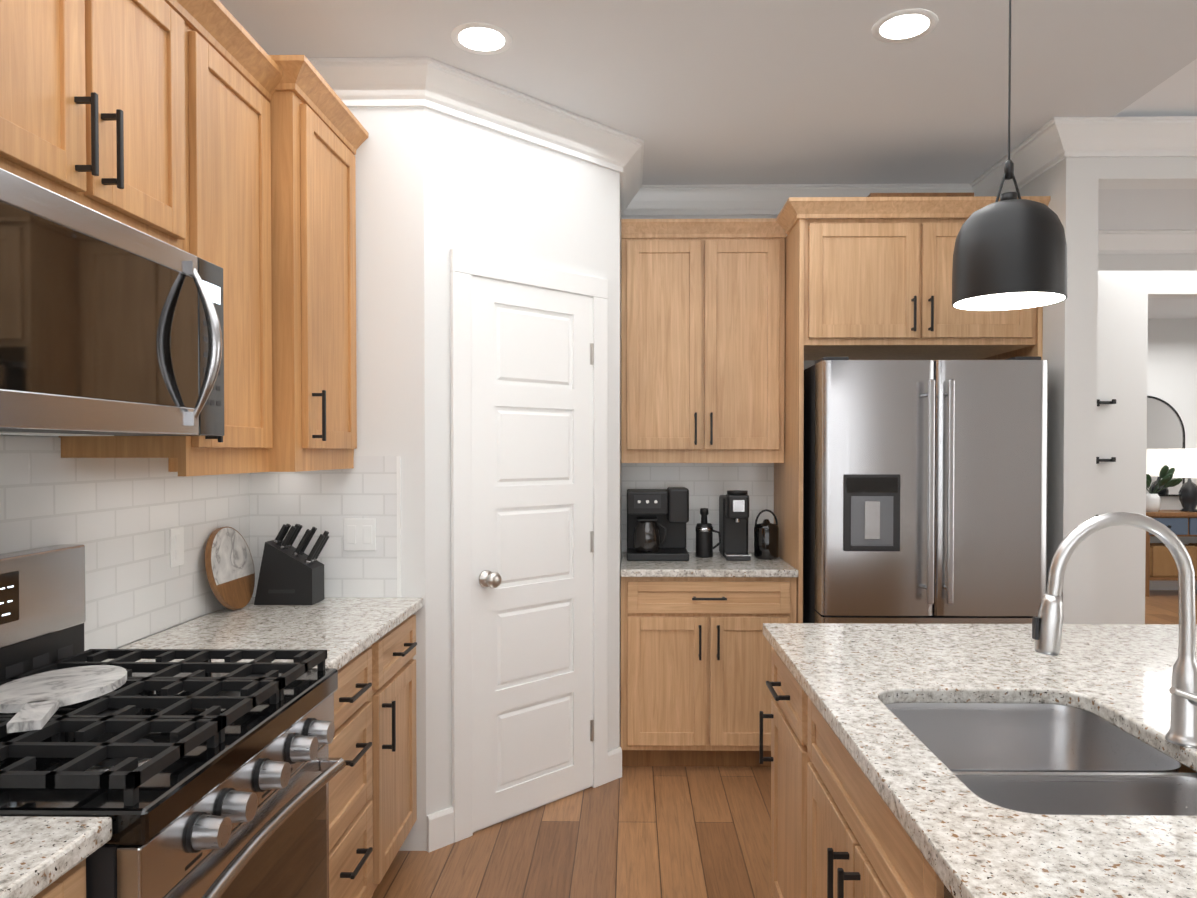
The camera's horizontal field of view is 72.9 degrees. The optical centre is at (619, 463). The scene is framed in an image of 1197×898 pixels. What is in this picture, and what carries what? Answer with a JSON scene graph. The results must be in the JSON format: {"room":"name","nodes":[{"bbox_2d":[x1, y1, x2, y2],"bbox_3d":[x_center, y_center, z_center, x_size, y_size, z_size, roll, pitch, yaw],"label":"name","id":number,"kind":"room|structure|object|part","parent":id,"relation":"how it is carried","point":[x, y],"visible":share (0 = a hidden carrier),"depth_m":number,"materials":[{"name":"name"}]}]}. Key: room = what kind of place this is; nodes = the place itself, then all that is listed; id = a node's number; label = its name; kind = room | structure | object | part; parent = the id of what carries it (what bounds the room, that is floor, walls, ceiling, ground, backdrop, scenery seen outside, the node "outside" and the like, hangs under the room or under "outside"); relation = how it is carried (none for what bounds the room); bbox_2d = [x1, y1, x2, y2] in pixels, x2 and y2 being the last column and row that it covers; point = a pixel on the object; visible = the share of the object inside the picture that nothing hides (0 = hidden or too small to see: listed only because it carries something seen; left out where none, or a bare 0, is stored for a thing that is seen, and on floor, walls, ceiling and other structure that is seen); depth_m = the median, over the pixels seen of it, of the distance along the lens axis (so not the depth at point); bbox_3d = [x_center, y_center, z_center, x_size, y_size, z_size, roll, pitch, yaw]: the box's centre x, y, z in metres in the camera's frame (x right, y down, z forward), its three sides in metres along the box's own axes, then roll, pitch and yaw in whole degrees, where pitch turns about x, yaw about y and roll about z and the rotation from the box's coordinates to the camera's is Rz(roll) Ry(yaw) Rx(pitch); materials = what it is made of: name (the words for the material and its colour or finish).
{"room":"kitchen","nodes":[
{"label":"kitchen","id":0,"kind":"room"},
{"bbox_2d":[0,435,224,648],"bbox_3d":[-1.459,0.038,0.398,0.170,2.800,5.290,0,1,1],"label":"wall","id":1,"kind":"structure","parent":0,"point":[146,636],"depth_m":2.25,"materials":[{"name":"white paint"}]},
{"bbox_2d":[0,0,199,257],"bbox_3d":[-1.192,-0.798,1.547,0.329,0.667,0.778,0,1,1],"label":"upper cabinet","id":2,"kind":"object","parent":1,"relation":"attached to","point":[100,99],"depth_m":1.62,"materials":[{"name":"brown wood"}]},
{"bbox_2d":[0,168,223,435],"bbox_3d":[-1.118,-0.261,1.554,0.474,0.403,0.775,0,1,1],"label":"microwave","id":3,"kind":"object","parent":2,"relation":"attached to","point":[109,326],"visible":1,"depth_m":1.49,"materials":[{"name":"grey metal"}]},
{"bbox_2d":[0,436,249,650],"bbox_3d":[-1.354,0.221,1.539,0.008,0.557,2.770,0,1,1],"label":"backsplash","id":4,"kind":"structure","parent":1,"relation":"attached to","point":[119,518],"depth_m":2.19,"materials":[{"name":"tile"}]},
{"bbox_2d":[170,527,183,566],"bbox_3d":[-1.333,0.250,2.445,0.008,0.115,0.070,0,1,1],"label":"outlet","id":5,"kind":"object","parent":4,"relation":"attached to","point":[176,546],"visible":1,"depth_m":2.44,"materials":[{"name":"white plastic"}]},
{"bbox_2d":[59,0,279,463],"bbox_3d":[-1.184,-0.580,2.167,0.329,1.122,0.451,0,1,1],"label":"upper cabinet","id":6,"kind":"object","parent":1,"relation":"attached to","point":[212,132],"depth_m":2.18,"materials":[{"name":"brown wood"}]},
{"bbox_2d":[268,56,363,459],"bbox_3d":[-1.139,-0.601,2.648,0.404,1.151,0.512,0,1,1],"label":"upper cabinet","id":7,"kind":"object","parent":1,"relation":"attached to","point":[317,141],"depth_m":2.50,"materials":[{"name":"brown wood"}]},
{"bbox_3d":[-1.135,-1.108,1.589,0.441,0.107,2.616,0,1,1],"label":"crown","id":8,"kind":"part","parent":7,"relation":"part of","materials":[{"name":"brown wood"}]},
{"bbox_2d":[348,107,620,850],"bbox_3d":[-0.665,-0.009,3.582,1.330,2.800,1.340,0,1,1],"label":"wall","id":9,"kind":"structure","parent":0,"point":[433,187],"depth_m":2.94,"materials":[{"name":"white paint"}]},
{"bbox_2d":[249,456,400,596],"bbox_3d":[-1.059,0.226,2.916,0.544,0.507,0.009,0,1,1],"label":"backsplash","id":10,"kind":"structure","parent":9,"relation":"attached to","point":[365,487],"depth_m":2.91,"materials":[{"name":"tile"}]},
{"bbox_2d":[344,518,375,550],"bbox_3d":[-0.932,0.253,2.905,0.115,0.115,0.009,0,1,1],"label":"light switch","id":11,"kind":"object","parent":10,"relation":"attached to","point":[359,534],"visible":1,"depth_m":2.90,"materials":[{"name":"white plastic"}]},
{"bbox_2d":[427,747,621,851],"bbox_3d":[-0.344,1.330,3.265,0.974,0.130,0.016,-1,1,-44],"label":"baseboard","id":12,"kind":"structure","parent":9,"relation":"attached to","point":[440,828],"depth_m":2.97,"materials":[{"name":"white wood"}]},
{"bbox_2d":[450,248,607,842],"bbox_3d":[-0.337,0.301,3.254,0.780,2.189,0.020,-1,1,-44],"label":"door frame","id":13,"kind":"structure","parent":9,"relation":"attached to","point":[465,266],"depth_m":3.03,"materials":[{"name":"white wood"}]},
{"bbox_2d":[471,276,593,830],"bbox_3d":[-0.336,0.340,3.247,0.446,2.088,0.461,0,1,1],"label":"pantry door","id":14,"kind":"structure","parent":9,"relation":"in","point":[532,355],"depth_m":3.23,"materials":[{"name":"white"}]},
{"bbox_2d":[219,0,1196,318],"bbox_3d":[2.796,-1.465,3.273,8.800,0.120,11.200,0,1,1],"label":"ceiling","id":15,"kind":"structure","parent":0,"point":[701,92],"depth_m":2.89,"materials":[{"name":"white paint"}]},
{"bbox_2d":[451,22,511,54],"bbox_3d":[-0.453,-1.393,2.658,0.200,0.006,0.200,0,1,1],"label":"recessed light","id":16,"kind":"object","parent":15,"relation":"in","point":[482,38],"visible":1,"depth_m":2.65,"materials":[{"name":"white"}]},
{"bbox_2d":[872,9,937,42],"bbox_3d":[0.906,-1.391,2.580,0.200,0.006,0.200,0,1,1],"label":"recessed light","id":17,"kind":"object","parent":15,"relation":"in","point":[907,25],"visible":1,"depth_m":2.57,"materials":[{"name":"white"}]},
{"bbox_2d":[952,0,1067,310],"bbox_3d":[0.979,-0.897,2.036,0.262,0.978,0.262,0,1,1],"label":"pendant light","id":18,"kind":"object","parent":15,"relation":"hanging from","point":[1010,251],"visible":1,"depth_m":1.95,"materials":[{"name":"black metal"}]},
{"bbox_2d":[621,213,935,556],"bbox_3d":[0.952,-0.020,4.290,2.125,2.800,0.120,0,1,1],"label":"wall","id":19,"kind":"structure","parent":0,"point":[808,363],"depth_m":4.22,"materials":[{"name":"white paint"}]},
{"bbox_2d":[622,463,773,551],"bbox_3d":[0.407,0.206,4.236,0.792,0.507,0.009,0,1,1],"label":"backsplash","id":20,"kind":"structure","parent":19,"relation":"attached to","point":[706,485],"depth_m":4.23,"materials":[{"name":"tile"}]},
{"bbox_2d":[621,218,785,462],"bbox_3d":[0.406,-0.588,4.042,0.792,1.162,0.367,0,1,1],"label":"upper cabinet","id":21,"kind":"object","parent":19,"relation":"attached to","point":[702,338],"visible":0.98,"depth_m":3.91,"materials":[{"name":"brown wood"}]},
{"bbox_2d":[307,57,1196,215],"bbox_3d":[2.801,-1.308,1.029,8.330,0.125,6.308,0,1,1],"label":"crown molding","id":22,"kind":"structure","parent":19,"relation":"attached to","point":[434,85],"depth_m":3.33,"materials":[{"name":"white paint"}]},
{"bbox_2d":[372,590,1196,897],"bbox_3d":[2.796,1.425,3.317,8.800,0.060,11.200,0,1,1],"label":"floor","id":23,"kind":"structure","parent":0,"point":[664,832],"depth_m":2.97,"materials":[{"name":"brown wood"}]},
{"bbox_2d":[33,858,85,897],"bbox_3d":[-1.041,0.992,0.669,0.652,0.885,1.015,0,1,1],"label":"base cabinet","id":24,"kind":"object","parent":23,"relation":"on","point":[70,883],"visible":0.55,"depth_m":1.11,"materials":[{"name":"brown wood"}]},
{"bbox_2d":[0,816,111,897],"bbox_3d":[-1.048,0.531,0.663,0.626,0.034,1.018,0,1,1],"label":"countertop","id":25,"kind":"structure","parent":24,"relation":"on","point":[38,854],"depth_m":1.08,"materials":[{"name":"stone"}]},
{"bbox_2d":[0,544,345,897],"bbox_3d":[-0.999,0.810,1.568,0.712,1.222,0.775,0,1,1],"label":"range","id":26,"kind":"object","parent":23,"relation":"on","point":[196,773],"visible":0.88,"depth_m":1.53,"materials":[{"name":"grey metal"}]},
{"bbox_2d":[0,665,126,732],"bbox_3d":[-1.093,0.440,1.543,0.230,0.016,0.373,0,1,1],"label":"cutting board","id":27,"kind":"object","parent":26,"relation":"on","point":[35,701],"visible":1,"depth_m":1.55,"materials":[{"name":"stone"}]},
{"bbox_2d":[328,614,416,897],"bbox_3d":[-1.017,0.965,2.446,0.652,0.885,0.960,0,1,1],"label":"base cabinet","id":28,"kind":"object","parent":23,"relation":"on","point":[372,801],"visible":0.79,"depth_m":2.46,"materials":[{"name":"brown wood"}]},
{"bbox_2d":[85,597,423,669],"bbox_3d":[-1.024,0.504,2.439,0.626,0.034,0.964,0,1,1],"label":"countertop","id":29,"kind":"structure","parent":28,"relation":"on","point":[342,631],"depth_m":2.40,"materials":[{"name":"stone"}]},
{"bbox_2d":[205,527,254,609],"bbox_3d":[-1.290,0.345,2.690,0.075,0.274,0.276,0,1,1],"label":"round board","id":30,"kind":"object","parent":29,"relation":"on","point":[229,567],"visible":1,"depth_m":2.67,"materials":[{"name":"white stone"}]},
{"bbox_2d":[254,524,328,604],"bbox_3d":[-1.127,0.343,2.813,0.239,0.272,0.111,0,1,1],"label":"knife block","id":31,"kind":"object","parent":29,"relation":"on","point":[289,574],"visible":1,"depth_m":2.76,"materials":[{"name":"black wood"}]},
{"bbox_2d":[621,577,796,766],"bbox_3d":[0.402,0.943,3.915,0.788,0.885,0.667,0,1,1],"label":"base cabinet","id":32,"kind":"object","parent":23,"relation":"on","point":[695,666],"visible":0.9,"depth_m":3.63,"materials":[{"name":"brown wood"}]},
{"bbox_2d":[620,552,797,576],"bbox_3d":[0.402,0.482,3.916,0.790,0.034,0.638,0,1,1],"label":"countertop","id":33,"kind":"structure","parent":32,"relation":"on","point":[717,564],"depth_m":3.63,"materials":[{"name":"stone"}]},
{"bbox_2d":[627,487,688,560],"bbox_3d":[0.186,0.289,4.030,0.300,0.345,0.310,0,1,1],"label":"coffee maker","id":34,"kind":"object","parent":33,"relation":"on","point":[657,520],"visible":1,"depth_m":3.91,"materials":[{"name":"black plastic"}]},
{"bbox_2d":[695,508,720,557],"bbox_3d":[0.442,0.340,4.032,0.129,0.243,0.087,0,1,1],"label":"milk frother","id":35,"kind":"object","parent":33,"relation":"on","point":[704,530],"visible":1,"depth_m":4.00,"materials":[{"name":"black metal"}]},
{"bbox_2d":[719,490,750,560],"bbox_3d":[0.573,0.295,4.035,0.125,0.333,0.310,0,1,1],"label":"espresso machine","id":36,"kind":"object","parent":33,"relation":"on","point":[733,517],"visible":1,"depth_m":3.99,"materials":[{"name":"black plastic"}]},
{"bbox_2d":[754,509,778,559],"bbox_3d":[0.720,0.342,3.978,0.120,0.240,0.120,0,1,1],"label":"kettle","id":37,"kind":"object","parent":33,"relation":"on","point":[766,539],"visible":1,"depth_m":3.93,"materials":[{"name":"black metal"}]},
{"bbox_2d":[759,636,958,897],"bbox_3d":[0.964,0.982,1.319,1.130,0.885,2.270,0,1,1],"label":"kitchen island","id":38,"kind":"object","parent":23,"relation":"on","point":[834,834],"depth_m":1.78,"materials":[{"name":"brown wood"}]},
{"bbox_2d":[763,623,1196,897],"bbox_3d":[1.125,0.521,1.308,1.408,0.035,2.326,0,1,1],"label":"island countertop","id":39,"kind":"structure","parent":38,"relation":"on","point":[1018,774],"depth_m":1.55,"materials":[{"name":"white stone"}]},
{"bbox_2d":[885,703,1196,815],"bbox_3d":[0.775,0.654,1.484,0.522,0.234,0.691,0,1,1],"label":"sink","id":40,"kind":"object","parent":39,"relation":"in","point":[1034,758],"depth_m":1.69,"materials":[{"name":"silver metal"}]},
{"bbox_2d":[1027,512,1196,747],"bbox_3d":[0.901,0.294,1.435,0.302,0.415,0.112,0,1,1],"label":"faucet","id":41,"kind":"object","parent":39,"relation":"on","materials":[{"name":"silver metal"}]},
{"bbox_2d":[774,196,1050,622],"bbox_3d":[1.307,0.110,3.882,1.130,2.552,0.685,0,1,1],"label":"tall cabinet","id":42,"kind":"object","parent":23,"relation":"on","point":[863,281],"visible":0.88,"depth_m":3.59,"materials":[{"name":"brown wood"}]},
{"bbox_2d":[867,193,973,218],"bbox_3d":[1.353,-1.154,3.807,0.460,0.118,0.380,0,1,1],"label":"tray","id":43,"kind":"object","parent":42,"relation":"on","point":[920,194],"visible":0.12,"depth_m":3.62,"materials":[{"name":"brown wood"}]},
{"bbox_2d":[803,356,1047,623],"bbox_3d":[1.320,0.465,3.765,0.935,1.845,0.905,0,1,1],"label":"refrigerator","id":44,"kind":"object","parent":23,"relation":"on","point":[924,491],"visible":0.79,"depth_m":3.37,"materials":[{"name":"grey metal"}]},
{"bbox_2d":[1145,510,1196,596],"bbox_3d":[5.863,0.900,8.249,1.300,0.840,0.426,0,1,1],"label":"console table","id":45,"kind":"object","parent":23,"relation":"on","point":[1178,523],"visible":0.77,"depth_m":8.06,"materials":[{"name":"brown wood"}]},
{"bbox_2d":[1146,465,1181,511],"bbox_3d":[5.394,0.247,8.087,0.451,0.470,0.362,0,1,1],"label":"potted plant","id":46,"kind":"object","parent":45,"relation":"on","point":[1153,502],"visible":0.85,"depth_m":8.12,"materials":[{"name":"green plant"}]},
{"bbox_2d":[1150,543,1196,576],"bbox_3d":[5.563,0.975,8.254,0.460,0.309,0.306,0,1,1],"label":"basket","id":47,"kind":"object","parent":45,"relation":"on","point":[1162,562],"visible":0.48,"depth_m":8.10,"materials":[{"name":"wood"}]},
{"bbox_2d":[1167,449,1196,511],"bbox_3d":[5.762,0.163,8.197,0.400,0.635,0.400,0,1,1],"label":"table lamp","id":48,"kind":"object","parent":45,"relation":"on","point":[1183,462],"visible":1,"depth_m":8.12,"materials":[{"name":"black"}]},
{"bbox_2d":[1019,157,1098,623],"bbox_3d":[1.940,-0.013,3.812,0.135,2.800,0.810,0,1,1],"label":"wall","id":49,"kind":"structure","parent":0,"point":[1069,186],"depth_m":3.41,"materials":[{"name":"white paint"}]},
{"bbox_2d":[1095,254,1196,623],"bbox_3d":[4.557,-0.049,5.231,5.330,2.830,0.120,0,1,1],"label":"wall","id":50,"kind":"structure","parent":0,"point":[1129,285],"depth_m":5.17,"materials":[{"name":"white paint"}]},
{"bbox_2d":[1096,457,1115,463],"bbox_3d":[3.094,-0.023,5.165,0.105,0.044,0.050,0,1,1],"label":"wall hook","id":51,"kind":"object","parent":50,"relation":"attached to","point":[1112,459],"visible":0.81,"depth_m":5.16,"materials":[{"name":"black metal"}]},
{"bbox_2d":[1097,399,1115,405],"bbox_3d":[3.094,-0.390,5.159,0.105,0.044,0.050,0,1,1],"label":"wall hook","id":52,"kind":"object","parent":50,"relation":"attached to","point":[1113,401],"visible":0.79,"depth_m":5.15,"materials":[{"name":"black metal"}]},
{"bbox_2d":[1098,230,1196,253],"bbox_3d":[4.524,-1.399,5.097,4.993,0.125,0.105,0,1,1],"label":"crown molding","id":53,"kind":"structure","parent":50,"relation":"attached to","point":[1147,241],"depth_m":5.11,"materials":[{"name":"white"}]},
{"bbox_2d":[1099,157,1196,188],"bbox_3d":[4.601,-1.315,3.418,5.195,0.245,0.135,0,1,1],"label":"header beam","id":54,"kind":"structure","parent":0,"point":[1147,172],"depth_m":3.39,"materials":[{"name":"white paint"}]},
{"bbox_2d":[1147,319,1196,544],"bbox_3d":[4.602,-0.099,8.530,5.330,2.830,0.120,0,1,1],"label":"wall","id":55,"kind":"structure","parent":0,"point":[1172,365],"depth_m":8.44,"materials":[{"name":"white paint"}]},
{"bbox_2d":[1146,396,1184,495],"bbox_3d":[5.446,-0.188,8.440,0.860,1.050,0.025,0,1,1],"label":"arched mirror","id":56,"kind":"object","parent":55,"relation":"attached to","point":[1165,433],"visible":0.38,"depth_m":8.43,"materials":[{"name":"black mirror"}]},
{"bbox_2d":[1149,580,1196,589],"bbox_3d":[4.569,1.252,8.481,4.993,0.130,0.016,0,1,1],"label":"baseboard","id":57,"kind":"structure","parent":55,"relation":"attached to","point":[1163,585],"depth_m":8.45,"materials":[{"name":"white"}]}
]}

